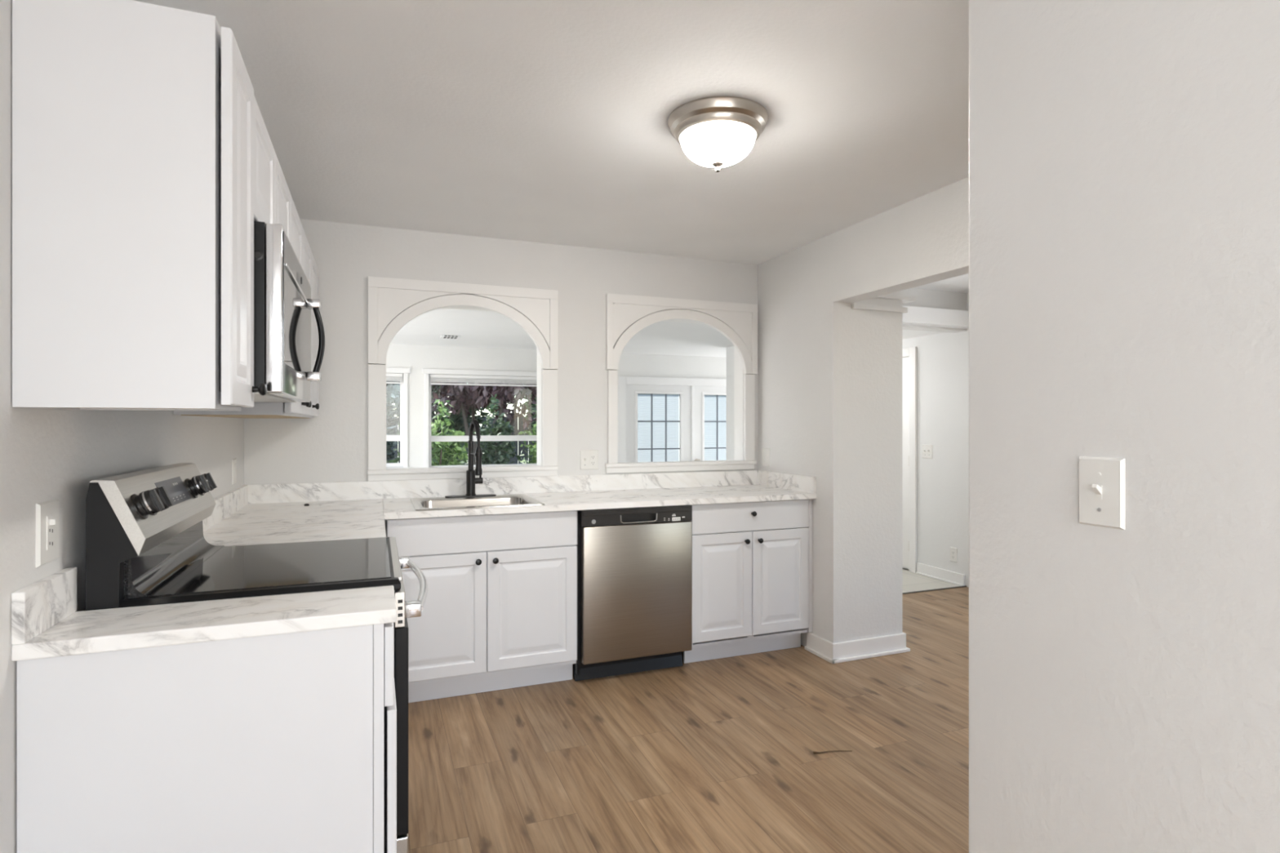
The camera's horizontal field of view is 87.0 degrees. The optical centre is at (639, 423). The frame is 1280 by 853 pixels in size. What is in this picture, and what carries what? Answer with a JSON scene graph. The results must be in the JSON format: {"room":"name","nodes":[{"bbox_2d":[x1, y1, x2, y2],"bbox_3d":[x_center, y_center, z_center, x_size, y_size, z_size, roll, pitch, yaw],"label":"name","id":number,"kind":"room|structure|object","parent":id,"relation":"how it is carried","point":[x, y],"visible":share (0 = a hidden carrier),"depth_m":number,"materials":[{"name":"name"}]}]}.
{"room":"kitchen","nodes":[
{"label":"kitchen","id":0,"kind":"room"},
{"bbox_2d":[0,0,244,852],"bbox_3d":[-0.651,0.130,-0.184,0.120,2.368,7.600,0,0,-21],"label":"wall","id":1,"kind":"structure","parent":0,"point":[46,455],"depth_m":1.31,"materials":[{"name":"beige paint"}]},
{"bbox_2d":[11,567,76,644],"bbox_3d":[-1.169,0.353,1.328,0.020,0.094,0.231,0,0,-21],"label":"backsplash","id":2,"kind":"structure","parent":1,"relation":"attached to","point":[37,606],"depth_m":1.29,"materials":[{"name":"white stone"}]},
{"bbox_2d":[35,498,58,567],"bbox_3d":[-1.180,0.217,1.351,0.016,0.125,0.090,0,0,-21],"label":"wall outlet","id":3,"kind":"object","parent":1,"relation":"attached to","point":[46,512],"visible":1,"depth_m":1.34,"materials":[{"name":"white plastic"}]},
{"bbox_2d":[46,514,57,550],"bbox_3d":[-1.177,0.217,1.352,0.010,0.068,0.033,0,0,-21],"label":"receptacle","id":4,"kind":"object","parent":3,"relation":"attached to","point":[51,519],"depth_m":1.35,"materials":[{"name":"white plastic"}]},
{"bbox_2d":[12,0,266,410],"bbox_3d":[-1.010,-0.418,1.413,0.373,0.776,0.273,0,0,-21],"label":"upper cabinet","id":5,"kind":"object","parent":1,"relation":"attached to","point":[133,121],"visible":1,"depth_m":1.28,"materials":[{"name":"white wood"}]},
{"bbox_2d":[231,457,236,484],"bbox_3d":[-1.880,0.220,3.126,0.009,0.118,0.080,0,0,-21],"label":"light switch","id":6,"kind":"object","parent":1,"relation":"attached to","point":[233,460],"visible":1,"depth_m":3.11,"materials":[{"name":"white plastic"}]},
{"bbox_2d":[173,195,319,418],"bbox_3d":[-1.572,-0.414,2.839,0.369,0.773,1.258,0,0,-21],"label":"upper cabinet","id":7,"kind":"object","parent":1,"relation":"attached to","point":[300,243],"visible":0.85,"depth_m":2.61,"materials":[{"name":"white wood"}]},
{"bbox_2d":[253,95,290,242],"bbox_3d":[-1.215,-0.646,1.890,0.340,0.309,0.762,0,0,-21],"label":"upper cabinet","id":8,"kind":"object","parent":1,"relation":"attached to","point":[272,194],"visible":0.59,"depth_m":1.82,"materials":[{"name":"white wood"}]},
{"bbox_2d":[253,221,324,402],"bbox_3d":[-1.159,-0.277,1.910,0.454,0.410,0.762,0,0,-21],"label":"microwave","id":9,"kind":"object","parent":8,"relation":"attached to","point":[283,304],"visible":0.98,"depth_m":1.63,"materials":[{"name":"silver metal"}]},
{"bbox_2d":[244,218,758,523],"bbox_3d":[-0.678,0.265,3.951,3.089,2.638,0.120,0,0,-21],"label":"wall","id":10,"kind":"structure","parent":0,"point":[331,446],"depth_m":3.74,"materials":[{"name":"beige paint"}]},
{"bbox_2d":[367,275,558,481],"bbox_3d":[-0.984,-0.236,3.812,1.037,1.084,0.156,0,0,-21],"label":"trim","id":11,"kind":"structure","parent":10,"relation":"attached to","point":[393,303],"depth_m":3.73,"materials":[{"name":"white paint"}]},
{"bbox_2d":[579,449,598,470],"bbox_3d":[-0.301,0.216,4.025,0.115,0.118,0.019,0,0,-21],"label":"wall outlet","id":12,"kind":"object","parent":10,"relation":"attached to","point":[588,459],"visible":1,"depth_m":4.03,"materials":[{"name":"white plastic"}]},
{"bbox_2d":[590,453,595,465],"bbox_3d":[-0.281,0.216,4.036,0.033,0.068,0.002,0,0,-21],"label":"receptacle","id":13,"kind":"object","parent":12,"relation":"attached to","point":[593,456],"depth_m":4.03,"materials":[{"name":"white plastic"}]},
{"bbox_2d":[382,470,816,498],"bbox_3d":[-0.184,0.353,3.741,2.320,0.094,0.633,0,0,-21],"label":"backsplash","id":14,"kind":"structure","parent":10,"relation":"attached to","point":[520,485],"depth_m":3.99,"materials":[{"name":"white stone"}]},
{"bbox_2d":[604,293,757,473],"bbox_3d":[0.257,-0.242,4.299,1.043,1.081,0.156,0,0,-21],"label":"trim","id":15,"kind":"structure","parent":10,"relation":"attached to","point":[626,315],"depth_m":4.27,"materials":[{"name":"white paint"}]},
{"bbox_2d":[132,0,968,293],"bbox_3d":[1.712,-1.129,0.872,5.290,0.150,7.880,0,0,-21],"label":"ceiling","id":16,"kind":"structure","parent":0,"point":[533,121],"depth_m":2.27,"materials":[{"name":"paint"}]},
{"bbox_2d":[667,96,768,172],"bbox_3d":[0.270,-0.963,2.338,0.346,0.182,0.346,0,0,-21],"label":"ceiling light","id":17,"kind":"object","parent":16,"relation":"attached to","point":[717,132],"visible":1,"depth_m":2.24,"materials":[{"name":"silver metal"}]},
{"bbox_2d":[386,343,726,467],"bbox_3d":[-0.871,0.475,7.114,7.400,2.478,0.150,0,0,-21],"label":"wall","id":18,"kind":"structure","parent":0,"point":[415,357],"depth_m":6.74,"materials":[{"name":"white paint"}]},
{"bbox_2d":[386,367,410,468],"bbox_3d":[-2.760,-0.044,6.336,1.135,0.985,0.160,0,0,-21],"label":"window","id":19,"kind":"structure","parent":18,"relation":"in","point":[393,374],"depth_m":6.48,"materials":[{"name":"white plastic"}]},
{"bbox_2d":[386,373,402,383],"bbox_3d":[-2.753,-0.434,6.319,0.991,0.100,0.033,0,0,-21],"label":"raised blind","id":20,"kind":"object","parent":19,"relation":"attached to","point":[390,376],"depth_m":6.46,"materials":[{"name":"white plastic"}]},
{"bbox_2d":[422,368,537,467],"bbox_3d":[-1.484,-0.026,6.836,1.385,1.020,0.160,0,0,-21],"label":"window","id":21,"kind":"structure","parent":18,"relation":"in","point":[452,375],"depth_m":6.72,"materials":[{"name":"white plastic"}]},
{"bbox_2d":[430,373,537,386],"bbox_3d":[-1.478,-0.434,6.819,1.241,0.100,0.033,0,0,-21],"label":"raised blind","id":22,"kind":"object","parent":21,"relation":"attached to","point":[460,378],"depth_m":6.79,"materials":[{"name":"white plastic"}]},
{"bbox_2d":[637,393,679,462],"bbox_3d":[0.203,0.431,7.504,0.507,1.528,0.009,0,0,-21],"label":"window pane","id":23,"kind":"object","parent":18,"relation":"attached to","point":[658,414],"depth_m":7.50,"materials":[{"name":"white"}]},
{"bbox_2d":[626,384,691,462],"bbox_3d":[0.207,0.574,7.494,0.785,2.010,0.050,0,0,-21],"label":"door","id":24,"kind":"structure","parent":18,"relation":"in","point":[659,417],"depth_m":7.50,"materials":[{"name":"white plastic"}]},
{"bbox_2d":[617,376,726,462],"bbox_3d":[0.597,0.534,7.631,1.810,2.100,0.080,0,0,-21],"label":"trim","id":25,"kind":"structure","parent":18,"relation":"attached to","point":[623,381],"depth_m":7.37,"materials":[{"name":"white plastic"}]},
{"bbox_2d":[693,386,726,461],"bbox_3d":[0.977,0.574,7.763,0.785,2.010,0.112,0,0,-21],"label":"door","id":26,"kind":"structure","parent":18,"relation":"in","point":[709,402],"depth_m":7.73,"materials":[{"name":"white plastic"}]},
{"bbox_2d":[704,395,726,460],"bbox_3d":[0.962,0.431,7.802,0.507,1.528,0.009,0,0,-21],"label":"window pane","id":27,"kind":"object","parent":18,"relation":"attached to","point":[715,406],"depth_m":7.76,"materials":[{"name":"white"}]},
{"bbox_2d":[391,305,968,357],"bbox_3d":[-0.355,-0.825,5.797,7.400,0.122,3.080,0,0,-21],"label":"ceiling","id":28,"kind":"structure","parent":0,"point":[478,329],"depth_m":5.70,"materials":[{"name":"white paint"}]},
{"bbox_2d":[440,334,460,338],"bbox_3d":[-1.657,-0.757,5.887,0.160,0.014,0.142,0,0,-21],"label":"ceiling vent","id":29,"kind":"object","parent":28,"relation":"in","point":[442,335],"visible":1,"depth_m":5.84,"materials":[{"name":"white plastic"}]},
{"bbox_2d":[408,568,968,852],"bbox_3d":[1.344,1.364,1.673,5.150,0.100,9.600,0,0,-21],"label":"floor","id":30,"kind":"structure","parent":0,"point":[715,755],"depth_m":2.66,"materials":[{"name":"brown wood"}]},
{"bbox_2d":[17,622,396,852],"bbox_3d":[-0.873,0.872,1.449,0.653,0.883,0.218,0,0,-21],"label":"base cabinet","id":31,"kind":"object","parent":30,"relation":"on","point":[260,744],"visible":0.75,"depth_m":1.34,"materials":[{"name":"white wood"}]},
{"bbox_2d":[11,567,396,661],"bbox_3d":[-0.873,0.368,1.444,0.655,0.124,0.231,0,0,-21],"label":"countertop","id":32,"kind":"structure","parent":31,"relation":"on","point":[46,622],"depth_m":1.36,"materials":[{"name":"white stone"}]},
{"bbox_2d":[85,462,427,852],"bbox_3d":[-0.981,0.698,1.904,0.724,1.152,0.702,0,0,-21],"label":"range","id":33,"kind":"object","parent":30,"relation":"on","point":[146,544],"visible":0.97,"depth_m":1.68,"materials":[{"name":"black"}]},
{"bbox_2d":[385,510,577,702],"bbox_3d":[-0.860,0.872,3.465,0.956,0.883,0.614,0,0,-21],"label":"base cabinet","id":34,"kind":"object","parent":30,"relation":"on","point":[500,611],"visible":0.93,"depth_m":3.23,"materials":[{"name":"white wood"}]},
{"bbox_2d":[382,470,816,519],"bbox_3d":[-0.183,0.368,3.740,2.320,0.124,0.635,0,0,-21],"label":"countertop","id":35,"kind":"structure","parent":34,"relation":"on","point":[597,491],"depth_m":3.82,"materials":[{"name":"white stone"}]},
{"bbox_2d":[444,419,496,497],"bbox_3d":[-0.890,0.186,3.583,0.270,0.418,0.200,0,0,-21],"label":"faucet","id":36,"kind":"object","parent":35,"relation":"on","point":[471,480],"visible":1,"depth_m":3.63,"materials":[{"name":"black metal"}]},
{"bbox_2d":[410,493,544,511],"bbox_3d":[-0.843,0.475,3.448,0.609,0.161,0.527,0,0,-21],"label":"sink","id":37,"kind":"object","parent":35,"relation":"in","point":[514,500],"visible":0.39,"depth_m":3.54,"materials":[{"name":"silver metal"}]},
{"bbox_2d":[573,504,692,680],"bbox_3d":[-0.118,0.874,3.743,0.616,0.880,0.598,0,0,-21],"label":"dishwasher","id":38,"kind":"object","parent":30,"relation":"on","point":[634,565],"visible":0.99,"depth_m":3.47,"materials":[{"name":"silver metal"}]},
{"bbox_2d":[577,510,582,663],"bbox_3d":[-0.130,0.828,3.770,0.608,0.772,0.538,0,0,-21],"label":"tub","id":39,"kind":"object","parent":38,"relation":"in","point":[579,528],"depth_m":3.41,"materials":[{"name":"black plastic"}]},
{"bbox_2d":[683,498,812,663],"bbox_3d":[0.537,0.872,4.012,0.776,0.883,0.614,0,0,-21],"label":"base cabinet","id":40,"kind":"object","parent":30,"relation":"on","point":[752,562],"visible":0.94,"depth_m":3.75,"materials":[{"name":"white wood"}]},
{"bbox_2d":[902,585,966,594],"bbox_3d":[2.143,1.361,5.249,1.050,0.106,0.015,0,0,-21],"label":"trim","id":41,"kind":"structure","parent":30,"relation":"on","point":[964,585],"depth_m":5.31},
{"bbox_3d":[-1.437,0.872,2.840,0.619,0.883,1.355,0,0,-21],"label":"cabinet","id":42,"kind":"object","parent":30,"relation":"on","visible":0},
{"bbox_2d":[202,480,386,546],"bbox_3d":[-1.429,0.368,2.850,0.648,0.124,1.383,0,0,-21],"label":"countertop","id":43,"kind":"structure","parent":42,"relation":"on","point":[258,513],"depth_m":2.94,"materials":[{"name":"white stone"}]},
{"bbox_2d":[726,346,733,460],"bbox_3d":[1.555,0.130,5.959,1.160,2.368,2.302,0,0,-8],"label":"wall","id":44,"kind":"structure","parent":0,"point":[730,350],"depth_m":6.67,"materials":[{"name":"white paint"}]},
{"bbox_2d":[758,177,968,646],"bbox_3d":[1.514,0.130,3.254,0.484,2.368,3.020,0,0,-21],"label":"wall","id":45,"kind":"structure","parent":0,"point":[830,380],"depth_m":3.81,"materials":[{"name":"beige paint"}]},
{"bbox_2d":[761,448,769,466],"bbox_3d":[0.812,0.217,4.368,0.009,0.115,0.090,0,0,-21],"label":"light switch","id":46,"kind":"object","parent":45,"relation":"attached to","point":[765,451],"visible":1,"depth_m":4.36,"materials":[{"name":"white plastic"}]},
{"bbox_2d":[804,631,910,663],"bbox_3d":[1.258,1.262,3.906,0.545,0.103,0.260,0,0,-21],"label":"baseboard","id":47,"kind":"structure","parent":45,"relation":"attached to","point":[854,650],"depth_m":3.80,"materials":[{"name":"white paint"}]},
{"bbox_2d":[851,303,907,313],"bbox_3d":[1.365,-0.656,3.830,0.385,0.030,0.022,0,0,-21],"label":"trim","id":48,"kind":"structure","parent":45,"relation":"attached to","point":[854,306],"depth_m":3.82,"materials":[{"name":"beige paint"}]},
{"bbox_2d":[873,293,916,303],"bbox_3d":[1.407,-0.725,3.949,0.330,0.022,0.230,0,0,-21],"label":"trim","id":49,"kind":"structure","parent":45,"relation":"attached to","point":[905,299],"depth_m":3.86,"materials":[{"name":"beige paint"}]},
{"bbox_2d":[904,632,910,648],"bbox_3d":[1.377,1.262,4.308,0.031,0.103,0.918,0,0,-21],"label":"baseboard","id":50,"kind":"object","parent":45,"relation":"attached to","point":[904,633],"visible":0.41,"depth_m":3.89,"materials":[{"name":"white paint"}]},
{"bbox_2d":[902,288,966,333],"bbox_3d":[2.124,-0.901,5.298,1.050,0.306,0.120,0,0,-21],"label":"ceiling","id":51,"kind":"structure","parent":0,"point":[926,298],"depth_m":5.33,"materials":[{"name":"beige paint"}]},
{"bbox_2d":[902,293,968,586],"bbox_3d":[3.121,0.130,4.357,0.120,2.368,6.100,0,0,-21],"label":"wall","id":52,"kind":"structure","parent":0,"point":[942,358],"depth_m":5.65,"materials":[{"name":"white paint"}]},
{"bbox_2d":[902,346,916,573],"bbox_3d":[2.312,0.319,6.394,0.140,1.990,0.955,0,0,-21],"label":"door","id":53,"kind":"structure","parent":52,"relation":"in","point":[909,354],"depth_m":6.03,"materials":[{"name":"white paint"}]},
{"bbox_2d":[922,444,932,458],"bbox_3d":[2.474,0.239,5.816,0.019,0.118,0.115,0,0,-21],"label":"light switch","id":54,"kind":"object","parent":52,"relation":"attached to","point":[926,449],"visible":1,"depth_m":5.81,"materials":[{"name":"white plastic"}]},
{"bbox_2d":[915,562,964,586],"bbox_3d":[2.524,1.266,5.680,0.026,0.095,0.510,0,0,-21],"label":"baseboard","id":55,"kind":"structure","parent":52,"relation":"attached to","point":[958,579],"depth_m":5.66,"materials":[{"name":"white paint"}]},
{"bbox_2d":[950,546,957,562],"bbox_3d":[2.583,1.079,5.553,0.008,0.118,0.075,0,0,-21],"label":"wall outlet","id":56,"kind":"object","parent":52,"relation":"attached to","point":[953,551],"visible":1,"depth_m":5.54,"materials":[{"name":"white plastic"}]},
{"bbox_2d":[951,550,955,559],"bbox_3d":[2.581,1.079,5.552,0.002,0.068,0.033,0,0,-21],"label":"receptacle","id":57,"kind":"object","parent":56,"relation":"attached to","point":[953,551],"depth_m":5.55,"materials":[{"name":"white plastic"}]},
{"bbox_2d":[968,0,1279,852],"bbox_3d":[1.617,0.130,-0.798,0.115,2.368,4.800,0,0,-21],"label":"wall","id":58,"kind":"structure","parent":0,"point":[1124,155],"depth_m":1.12,"materials":[{"name":"beige paint"}]},
{"bbox_2d":[1079,456,1124,529],"bbox_3d":[0.781,0.117,1.150,0.019,0.119,0.078,0,0,-21],"label":"light switch","id":59,"kind":"object","parent":58,"relation":"attached to","point":[1101,479],"visible":1,"depth_m":1.15,"materials":[{"name":"white plastic"}]},
{"label":"outside","id":60,"kind":"structure","parent":0,"visible":0},
{"bbox_3d":[-5.079,1.814,16.748,32.000,0.200,20.840,0,0,-21],"label":"ground","id":61,"kind":"structure","parent":60,"visible":0},
{"bbox_2d":[386,381,399,462],"bbox_3d":[-3.521,0.188,8.792,1.193,3.062,1.256,0,0,-21],"label":"tree","id":62,"kind":"object","parent":61,"relation":"on","point":[393,396],"visible":0.11,"depth_m":8.74,"materials":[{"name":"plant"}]},
{"bbox_2d":[386,381,493,465],"bbox_3d":[-3.485,-0.376,11.749,2.280,4.198,1.199,0,0,-21],"label":"tree","id":63,"kind":"object","parent":61,"relation":"on","point":[457,420],"visible":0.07,"depth_m":11.54,"materials":[{"name":"green plant"}]},
{"bbox_2d":[431,399,467,466],"bbox_3d":[-2.535,0.702,8.716,0.786,2.034,0.829,0,0,19],"label":"shrub","id":64,"kind":"object","parent":61,"relation":"on","point":[440,454],"visible":0.29,"depth_m":8.66,"materials":[{"name":"green plant"}]},
{"bbox_2d":[386,416,536,465],"bbox_3d":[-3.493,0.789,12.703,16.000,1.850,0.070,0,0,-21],"label":"shrub","id":65,"kind":"object","parent":61,"relation":"on","point":[517,428],"visible":0.02,"depth_m":13.10,"materials":[{"name":"plant"}]},
{"bbox_2d":[431,379,537,465],"bbox_3d":[-2.422,-0.046,10.652,2.895,3.539,1.925,0,0,-21],"label":"tree","id":66,"kind":"object","parent":61,"relation":"on","point":[471,396],"visible":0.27,"depth_m":10.36,"materials":[{"name":"red plant"}]},
{"bbox_2d":[473,393,520,464],"bbox_3d":[-1.951,0.653,9.130,0.685,2.128,0.749,0,0,-21],"label":"shrub","id":67,"kind":"object","parent":61,"relation":"on","point":[493,451],"visible":0.53,"depth_m":9.05,"materials":[{"name":"green plant"}]},
{"bbox_2d":[519,449,528,463],"bbox_3d":[-1.423,1.016,8.323,0.505,1.403,0.533,0,0,26],"label":"shrub","id":68,"kind":"object","parent":61,"relation":"on","point":[523,460],"visible":0.02,"depth_m":8.22,"materials":[{"name":"green plant"}]},
{"bbox_2d":[518,404,537,463],"bbox_3d":[-1.265,0.718,9.356,0.764,1.999,0.760,0,0,23],"label":"shrub","id":69,"kind":"object","parent":61,"relation":"on","point":[533,449],"visible":0.05,"depth_m":9.30,"materials":[{"name":"green plant"}]},
{"bbox_2d":[520,384,537,434],"bbox_3d":[-1.258,-0.408,12.598,2.191,4.261,1.137,0,0,-21],"label":"tree","id":70,"kind":"object","parent":61,"relation":"on","point":[533,406],"visible":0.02,"depth_m":12.20,"materials":[{"name":"green plant"}]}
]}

